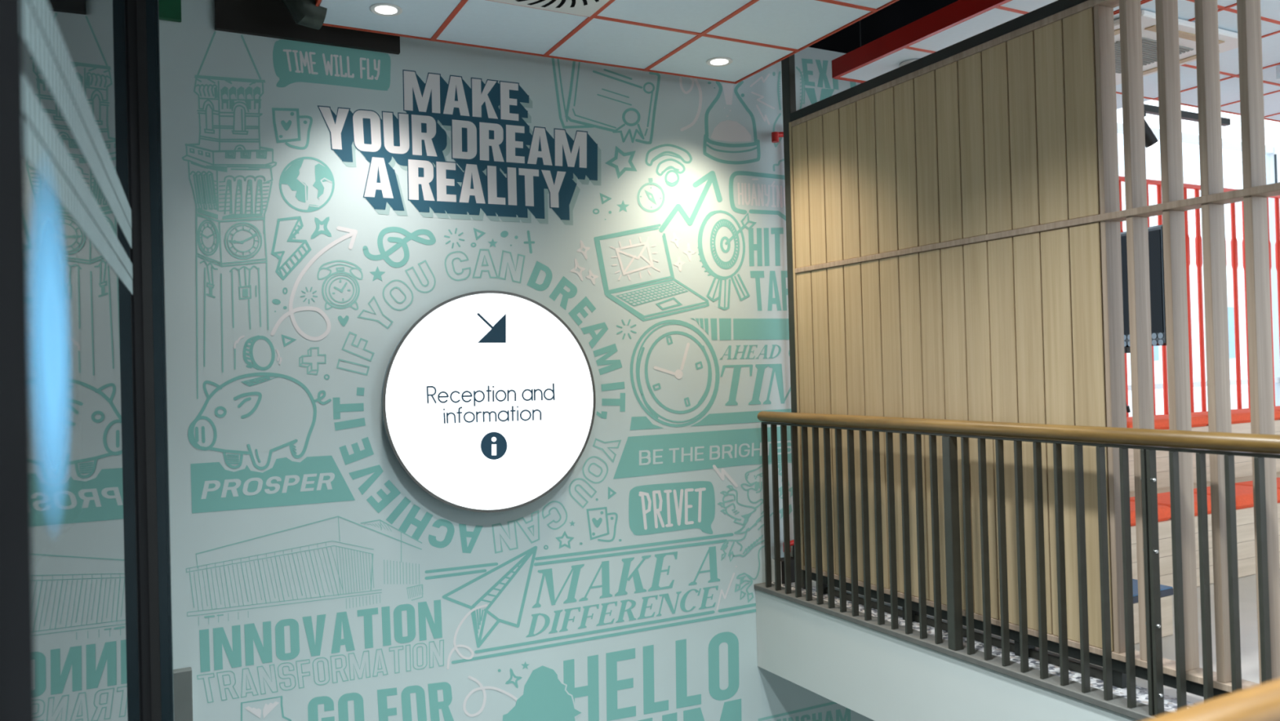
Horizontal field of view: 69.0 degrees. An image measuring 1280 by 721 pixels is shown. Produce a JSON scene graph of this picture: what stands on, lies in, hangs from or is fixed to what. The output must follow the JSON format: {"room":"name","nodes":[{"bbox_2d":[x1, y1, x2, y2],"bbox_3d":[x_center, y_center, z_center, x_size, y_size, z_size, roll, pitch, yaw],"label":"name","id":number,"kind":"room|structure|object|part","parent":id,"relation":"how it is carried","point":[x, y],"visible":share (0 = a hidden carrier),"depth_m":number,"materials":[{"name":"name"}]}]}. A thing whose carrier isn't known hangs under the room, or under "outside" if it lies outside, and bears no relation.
{"room":"office stairwell","nodes":[
{"label":"office stairwell","id":0,"kind":"room"},
{"bbox_2d":[315,0,898,84],"bbox_3d":[0.760,-1.689,2.523,2.395,0.054,5.427,-1,-1,-28],"label":"ceiling","id":1,"kind":"structure","parent":0,"point":[677,37],"depth_m":4.53,"materials":[{"name":"tile"}]},
{"bbox_2d":[280,0,327,30],"bbox_3d":[-1.542,-2.110,4.214,0.205,1.194,0.184,-1,-1,-39],"label":"duct","id":2,"kind":"object","parent":1,"relation":"attached to","point":[305,13],"visible":0.89,"depth_m":4.17,"materials":[{"name":"metal"}]},
{"bbox_2d":[369,3,402,16],"bbox_3d":[-1.155,-1.593,4.237,0.144,0.007,0.144,-1,-1,-28],"label":"recessed light","id":3,"kind":"object","parent":1,"relation":"in","point":[380,9],"visible":1,"depth_m":4.23,"materials":[{"name":"white plastic"}]},
{"bbox_2d":[488,0,609,17],"bbox_3d":[-0.354,-1.614,3.986,0.566,0.014,0.566,-1,-1,-28],"label":"ceiling vent","id":4,"kind":"object","parent":1,"relation":"in","point":[587,8],"visible":1,"depth_m":4.21,"materials":[{"name":"white plastic"}]},
{"bbox_2d":[706,57,732,66],"bbox_3d":[0.433,-1.627,5.080,0.144,0.007,0.144,-1,-1,-28],"label":"recessed light","id":5,"kind":"object","parent":1,"relation":"in","point":[717,61],"visible":1,"depth_m":5.07,"materials":[{"name":"white plastic"}]},
{"bbox_2d":[808,0,958,53],"bbox_3d":[3.026,-2.466,7.052,16.000,0.869,0.140,-1,-1,-28],"label":"ceiling beam","id":6,"kind":"structure","parent":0,"point":[901,13],"depth_m":6.23,"materials":[{"name":"black metal"}]},
{"bbox_2d":[771,568,1279,711],"bbox_3d":[6.536,1.250,6.214,10.703,0.096,11.000,-1,-1,-28],"label":"floor","id":7,"kind":"structure","parent":0,"point":[1246,584],"depth_m":4.23,"materials":[{"name":"plastic"}]},
{"bbox_2d":[771,131,794,557],"bbox_3d":[0.900,-0.054,5.712,0.141,2.804,0.080,-1,-1,-28],"label":"pipe","id":8,"kind":"object","parent":7,"relation":"on","point":[775,135],"visible":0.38,"depth_m":5.68,"materials":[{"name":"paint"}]},
{"bbox_2d":[771,555,795,584],"bbox_3d":[0.889,1.278,5.679,0.143,0.138,0.090,-1,-1,-28],"label":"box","id":9,"kind":"object","parent":7,"relation":"on","point":[792,558],"visible":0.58,"depth_m":5.65,"materials":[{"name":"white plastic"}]},
{"bbox_2d":[781,53,805,588],"bbox_3d":[0.911,-0.751,5.546,0.046,4.194,0.076,-1,-1,-28],"label":"column","id":10,"kind":"structure","parent":7,"relation":"on","point":[788,64],"depth_m":5.53,"materials":[{"name":"black metal"}]},
{"bbox_2d":[788,0,1279,697],"bbox_3d":[1.846,-0.100,3.811,0.106,2.803,3.834,-1,-1,-28],"label":"wooden screen","id":11,"kind":"object","parent":7,"relation":"on","point":[957,215],"visible":0.77,"depth_m":4.03,"materials":[{"name":"brown wood"}]},
{"bbox_3d":[0.941,-0.089,5.489,0.054,2.632,0.021,-1,-1,-28],"label":"edge post","id":12,"kind":"part","parent":11,"relation":"part of","materials":[{"name":"brown wood"}]},
{"bbox_3d":[1.817,-1.431,3.815,0.102,0.030,3.812,-1,-1,-28],"label":"rail","id":13,"kind":"part","parent":11,"relation":"part of","materials":[{"name":"brown wood"}]},
{"bbox_3d":[1.887,1.172,3.789,0.102,0.026,3.812,-1,-1,-28],"label":"rail","id":14,"kind":"part","parent":11,"relation":"part of","materials":[{"name":"brown wood"}]},
{"bbox_3d":[1.838,-0.568,3.805,0.106,0.027,3.812,-1,-1,-28],"label":"rail","id":15,"kind":"part","parent":11,"relation":"part of","materials":[{"name":"brown wood"}]},
{"bbox_2d":[1132,578,1173,644],"bbox_3d":[2.170,1.188,4.479,0.525,0.225,0.490,-1,-1,-28],"label":"box","id":16,"kind":"object","parent":7,"relation":"on","point":[1166,591],"visible":0.18,"depth_m":4.36,"materials":[{"name":"white wood"}]},
{"bbox_2d":[1128,419,1279,586],"bbox_3d":[4.597,0.862,6.842,5.540,0.795,1.426,-1,-1,-28],"label":"bleachers","id":17,"kind":"object","parent":7,"relation":"on","point":[1242,464],"visible":0.1,"depth_m":5.51,"materials":[{"name":"brown wood"}]},
{"bbox_2d":[1126,416,1133,427],"bbox_3d":[3.341,0.454,6.335,0.975,0.075,0.667,-1,-1,-28],"label":"seat cushion","id":18,"kind":"object","parent":17,"relation":"on","point":[1129,420],"depth_m":6.35,"materials":[{"name":"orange fabric"}]},
{"bbox_2d":[1129,501,1170,525],"bbox_3d":[2.643,0.856,5.216,0.550,0.080,0.375,-1,-1,-28],"label":"seat cushion","id":19,"kind":"object","parent":17,"relation":"on","point":[1163,511],"visible":0.17,"depth_m":5.13,"materials":[{"name":"orange fabric"}]},
{"bbox_2d":[1154,414,1168,429],"bbox_3d":[3.522,0.449,6.295,1.314,0.075,0.891,-1,-1,-28],"label":"seat cushion","id":20,"kind":"object","parent":17,"relation":"on","point":[1161,421],"depth_m":6.51,"materials":[{"name":"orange fabric"}]},
{"bbox_2d":[1129,491,1211,515],"bbox_3d":[3.139,0.846,5.476,0.550,0.080,0.375,-1,-1,-28],"label":"seat cushion","id":21,"kind":"object","parent":17,"relation":"on","point":[1164,498],"visible":0.02,"depth_m":5.36,"materials":[{"name":"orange fabric"}]},
{"bbox_2d":[1119,176,1279,417],"bbox_3d":[4.484,-0.476,7.530,4.850,1.897,0.048,-1,-1,-28],"label":"balustrade","id":22,"kind":"object","parent":17,"relation":"on","point":[1198,246],"visible":0.16,"depth_m":7.56,"materials":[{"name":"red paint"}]},
{"bbox_3d":[4.459,-1.407,7.540,4.850,0.035,0.030,-1,-1,-28],"label":"rail","id":23,"kind":"part","parent":22,"relation":"part of","materials":[{"name":"red metal"}]},
{"bbox_2d":[1191,415,1208,426],"bbox_3d":[3.736,0.443,6.259,1.032,0.075,0.644,-1,-1,-28],"label":"seat cushion","id":24,"kind":"object","parent":17,"relation":"on","point":[1196,420],"depth_m":6.70,"materials":[{"name":"orange fabric"}]},
{"bbox_2d":[1191,411,1208,417],"bbox_3d":[4.175,0.437,6.892,0.656,0.075,0.449,-1,-1,-28],"label":"seat cushion","id":25,"kind":"object","parent":17,"relation":"on","point":[1199,413],"depth_m":7.00,"materials":[{"name":"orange fabric"}]},
{"bbox_2d":[1193,484,1279,509],"bbox_3d":[3.635,0.835,5.736,0.550,0.080,0.375,-1,-1,-28],"label":"seat cushion","id":26,"kind":"object","parent":17,"relation":"on","point":[1244,494],"visible":0.11,"depth_m":5.55,"materials":[{"name":"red fabric"}]},
{"bbox_2d":[1231,408,1250,423],"bbox_3d":[4.280,0.433,6.690,1.590,0.075,0.904,-1,-1,-28],"label":"seat cushion","id":27,"kind":"object","parent":17,"relation":"on","point":[1240,415],"depth_m":6.95,"materials":[{"name":"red fabric"}]},
{"bbox_2d":[1235,477,1279,488],"bbox_3d":[4.131,0.824,5.995,0.550,0.080,0.375,-1,-1,-28],"label":"seat cushion","id":28,"kind":"object","parent":17,"relation":"on","point":[1247,482],"visible":0.23,"depth_m":5.98,"materials":[{"name":"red fabric"}]},
{"bbox_2d":[1241,405,1279,419],"bbox_3d":[5.297,0.414,7.567,0.930,0.075,0.370,-1,-1,-28],"label":"seat cushion","id":29,"kind":"object","parent":17,"relation":"on","point":[1276,407],"visible":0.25,"depth_m":7.48,"materials":[{"name":"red fabric"}]},
{"bbox_2d":[1274,409,1279,420],"bbox_3d":[4.535,0.425,6.652,1.122,0.075,0.596,-1,-1,-28],"label":"seat cushion","id":30,"kind":"object","parent":17,"relation":"on","point":[1277,413],"depth_m":7.15,"materials":[{"name":"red fabric"}]},
{"bbox_2d":[1222,138,1279,405],"bbox_3d":[7.158,-0.671,10.984,1.299,3.800,0.130,-1,-1,-28],"label":"window","id":31,"kind":"structure","parent":7,"relation":"on","point":[1271,154],"depth_m":11.27,"materials":[{"name":"glass"}]},
{"bbox_2d":[835,0,1279,122],"bbox_3d":[3.776,-1.747,4.746,4.050,0.054,4.370,-1,-1,-28],"label":"ceiling","id":32,"kind":"structure","parent":0,"point":[1227,9],"depth_m":5.08,"materials":[{"name":"tile"}]},
{"bbox_2d":[899,58,918,66],"bbox_3d":[1.532,-1.611,5.199,0.160,0.088,0.160,-1,-1,-28],"label":"ceiling speaker","id":33,"kind":"object","parent":32,"relation":"attached to","point":[904,63],"visible":0.04,"depth_m":5.14,"materials":[{"name":"white plastic"}]},
{"bbox_2d":[831,0,1009,83],"bbox_3d":[2.607,-1.755,3.243,0.625,0.102,5.252,-1,-1,-28],"label":"ceiling beam","id":34,"kind":"structure","parent":32,"relation":"attached to","point":[960,11],"depth_m":4.85,"materials":[{"name":"metal"}]},
{"bbox_2d":[1120,224,1166,412],"bbox_3d":[3.147,-0.673,6.230,0.080,2.038,0.900,-1,-1,-17],"label":"television","id":35,"kind":"object","parent":32,"relation":"hanging from","point":[1157,284],"visible":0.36,"depth_m":5.87,"materials":[{"name":"black glass"}]},
{"bbox_2d":[1124,332,1163,346],"bbox_3d":[3.203,-0.131,6.015,0.004,0.080,0.422,-1,-1,-17],"label":"speaker grille","id":36,"kind":"object","parent":35,"relation":"attached to","point":[1157,337],"depth_m":5.88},
{"bbox_3d":[3.162,-0.465,6.231,0.060,0.755,0.900,-1,-1,-17],"label":"casing","id":37,"kind":"part","parent":35,"relation":"part of","materials":[{"name":"black plastic"}]},
{"bbox_2d":[1113,9,1238,84],"bbox_3d":[2.638,-1.667,5.046,0.940,0.037,0.820,-1,-1,-28],"label":"air conditioner","id":38,"kind":"object","parent":32,"relation":"attached to","point":[1228,40],"visible":0.23,"depth_m":4.87,"materials":[{"name":"white plastic"}]},
{"bbox_2d":[1114,37,1193,73],"bbox_3d":[2.637,-1.652,5.050,0.500,0.006,0.429,-1,-1,-28],"label":"grille","id":39,"kind":"object","parent":38,"relation":"attached to","point":[1148,44],"depth_m":4.97,"materials":[{"name":"white metal"}]},
{"bbox_2d":[1143,103,1230,126],"bbox_3d":[3.339,-1.595,5.727,0.910,0.215,0.040,-1,-1,-28],"label":"track","id":40,"kind":"object","parent":32,"relation":"hanging from","point":[1150,109],"visible":0.26,"depth_m":5.71,"materials":[{"name":"metal"}]},
{"bbox_2d":[1144,111,1158,147],"bbox_3d":[2.983,-1.369,5.518,0.162,0.220,0.077,-1,-1,-7],"label":"spotlight","id":41,"kind":"object","parent":40,"relation":"hanging from","point":[1151,140],"visible":0.52,"depth_m":5.49,"materials":[{"name":"black paint"}]},
{"bbox_2d":[1116,122,1131,390],"bbox_3d":[4.856,-0.622,9.777,1.299,3.800,0.130,-1,-1,-28],"label":"window","id":42,"kind":"structure","parent":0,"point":[1120,126],"depth_m":9.92,"materials":[{"name":"glass"}]},
{"bbox_2d":[1150,127,1207,389],"bbox_3d":[6.007,-0.646,10.381,1.299,3.800,0.130,-1,-1,-28],"label":"window","id":43,"kind":"structure","parent":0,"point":[1187,138],"depth_m":10.46,"materials":[{"name":"glass"}]},
{"bbox_2d":[1275,66,1279,79],"bbox_3d":[6.048,-1.746,4.366,3.170,0.074,4.050,-1,-1,-28],"label":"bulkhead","id":44,"kind":"object","parent":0,"point":[1277,68],"visible":1,"depth_m":5.42,"materials":[{"name":"paint"}]},
{"bbox_2d":[1276,146,1279,211],"bbox_3d":[8.309,-0.696,11.587,1.299,3.800,0.130,-1,-1,-28],"label":"window","id":45,"kind":"structure","parent":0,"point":[1277,148],"depth_m":11.27,"materials":[{"name":"glass"}]},
{"bbox_3d":[4.479,-3.018,4.258,16.000,0.100,6.460,-1,-1,-28],"label":"ceiling","id":46,"kind":"structure","parent":0,"visible":0},
{"bbox_2d":[158,0,181,22],"bbox_3d":[-2.249,-2.160,4.147,0.348,1.257,0.030,-1,-1,-28],"label":"exit sign","id":47,"kind":"object","parent":46,"relation":"hanging from","point":[169,10],"visible":0.43,"depth_m":4.19,"materials":[{"name":"green plastic"}]},
{"bbox_2d":[858,20,861,47],"bbox_3d":[1.254,-2.189,5.753,0.405,1.355,0.066,-1,-1,-28],"label":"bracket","id":48,"kind":"object","parent":46,"relation":"hanging from","point":[860,20],"visible":0.02,"depth_m":5.81,"materials":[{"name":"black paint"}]},
{"bbox_3d":[0.728,1.426,-0.037,5.200,0.230,2.520,-1,-1,-28],"label":"floor","id":49,"kind":"structure","parent":0,"visible":0},
{"bbox_2d":[1142,677,1279,720],"bbox_3d":[1.407,0.872,1.553,2.300,0.872,0.074,-1,-1,-28],"label":"stair handrail","id":50,"kind":"object","parent":49,"relation":"on","point":[1260,702],"visible":1,"depth_m":1.22,"materials":[{"name":"brown wood"}]},
{"bbox_3d":[0.478,4.668,1.887,6.420,0.100,6.300,-1,-1,-28],"label":"floor","id":51,"kind":"structure","parent":0,"visible":0},
{"bbox_2d":[0,0,173,720],"bbox_3d":[-0.732,0.887,1.188,0.114,7.470,4.029,-1,-1,-25],"label":"window","id":52,"kind":"structure","parent":51,"relation":"on","point":[86,611],"depth_m":1.42,"materials":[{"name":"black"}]},
{"bbox_3d":[-0.211,0.862,0.072,0.090,7.470,1.565,-1,-1,-25],"label":"frame","id":53,"kind":"part","parent":52,"relation":"part of","materials":[{"name":"black metal"}]},
{"bbox_3d":[-1.475,0.923,2.728,0.053,7.470,0.442,-1,-1,-25],"label":"frame","id":54,"kind":"part","parent":52,"relation":"part of","materials":[{"name":"black metal"}]},
{"bbox_3d":[-1.574,0.928,2.970,0.083,7.470,0.079,-1,-1,-28],"label":"frame","id":55,"kind":"part","parent":52,"relation":"part of","materials":[{"name":"black paint"}]},
{"bbox_3d":[-1.524,0.927,2.997,0.037,7.470,0.079,-1,-1,-28],"label":"frame","id":56,"kind":"part","parent":52,"relation":"part of","materials":[{"name":"black metal"}]},
{"bbox_3d":[6.544,1.493,6.213,10.699,0.389,11.000,-1,-1,-28],"label":"slab","id":57,"kind":"object","parent":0,"visible":0},
{"bbox_2d":[755,589,1139,720],"bbox_3d":[1.626,1.570,3.970,0.095,0.466,3.793,-1,-1,-28],"label":"wall","id":58,"kind":"structure","parent":57,"relation":"attached to","point":[876,675],"depth_m":4.62,"materials":[{"name":"paint"}]},
{"bbox_2d":[754,582,1168,720],"bbox_3d":[1.612,1.323,3.969,0.104,0.030,3.793,-1,-1,-28],"label":"trim","id":59,"kind":"structure","parent":58,"relation":"on","point":[1118,704],"depth_m":4.09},
{"bbox_2d":[757,410,1279,716],"bbox_3d":[1.587,0.785,3.946,0.074,1.045,3.652,-1,-1,-28],"label":"railing","id":60,"kind":"object","parent":59,"relation":"on","point":[1239,442],"visible":1,"depth_m":3.91,"materials":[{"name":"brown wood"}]},
{"bbox_3d":[1.427,0.830,4.253,0.052,0.970,0.046,-1,-1,-28],"label":"post","id":61,"kind":"part","parent":60,"relation":"part of","materials":[{"name":"grey metal"}]},
{"bbox_3d":[1.574,0.294,3.951,0.074,0.062,3.652,-1,-1,-28],"label":"handrail","id":62,"kind":"part","parent":60,"relation":"part of","materials":[{"name":"brown wood"}]},
{"bbox_3d":[-1.108,1.374,4.778,6.420,6.630,0.150,-1,-1,-28],"label":"wall","id":63,"kind":"structure","parent":0,"visible":0},
{"bbox_2d":[173,666,192,720],"bbox_3d":[-2.017,3.039,4.138,0.112,3.317,0.052,-1,-1,-28],"label":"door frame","id":64,"kind":"structure","parent":63,"relation":"attached to","point":[182,677],"depth_m":4.14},
{"bbox_2d":[214,0,399,54],"bbox_3d":[-1.595,-1.968,4.492,0.844,0.868,0.032,-1,-1,-28],"label":"bulkhead","id":65,"kind":"object","parent":63,"relation":"attached to","point":[262,18],"visible":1,"depth_m":4.41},
{"bbox_2d":[159,0,874,720],"bbox_3d":[-1.032,1.362,4.729,6.310,6.608,0.006,-1,-1,-28],"label":"wall mural","id":66,"kind":"object","parent":63,"relation":"attached to","point":[320,200],"visible":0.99,"depth_m":4.81,"materials":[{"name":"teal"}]},
{"bbox_2d":[381,290,595,512],"bbox_3d":[-0.765,0.211,4.842,1.144,1.144,0.070,-1,-1,-28],"label":"round sign","id":67,"kind":"object","parent":66,"relation":"attached to","point":[488,397],"visible":1,"depth_m":4.80,"materials":[{"name":"white painted plastic"},{"name":"dark grey edge paint"},{"name":"dark blue ink"}]},
{"label":"outside","id":68,"kind":"structure","parent":0,"visible":0},
{"bbox_2d":[1122,218,1248,417],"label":"window","id":69,"kind":"structure","parent":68,"point":[1153,222],"depth_m":23.19,"materials":[{"name":"glass"}]}
]}

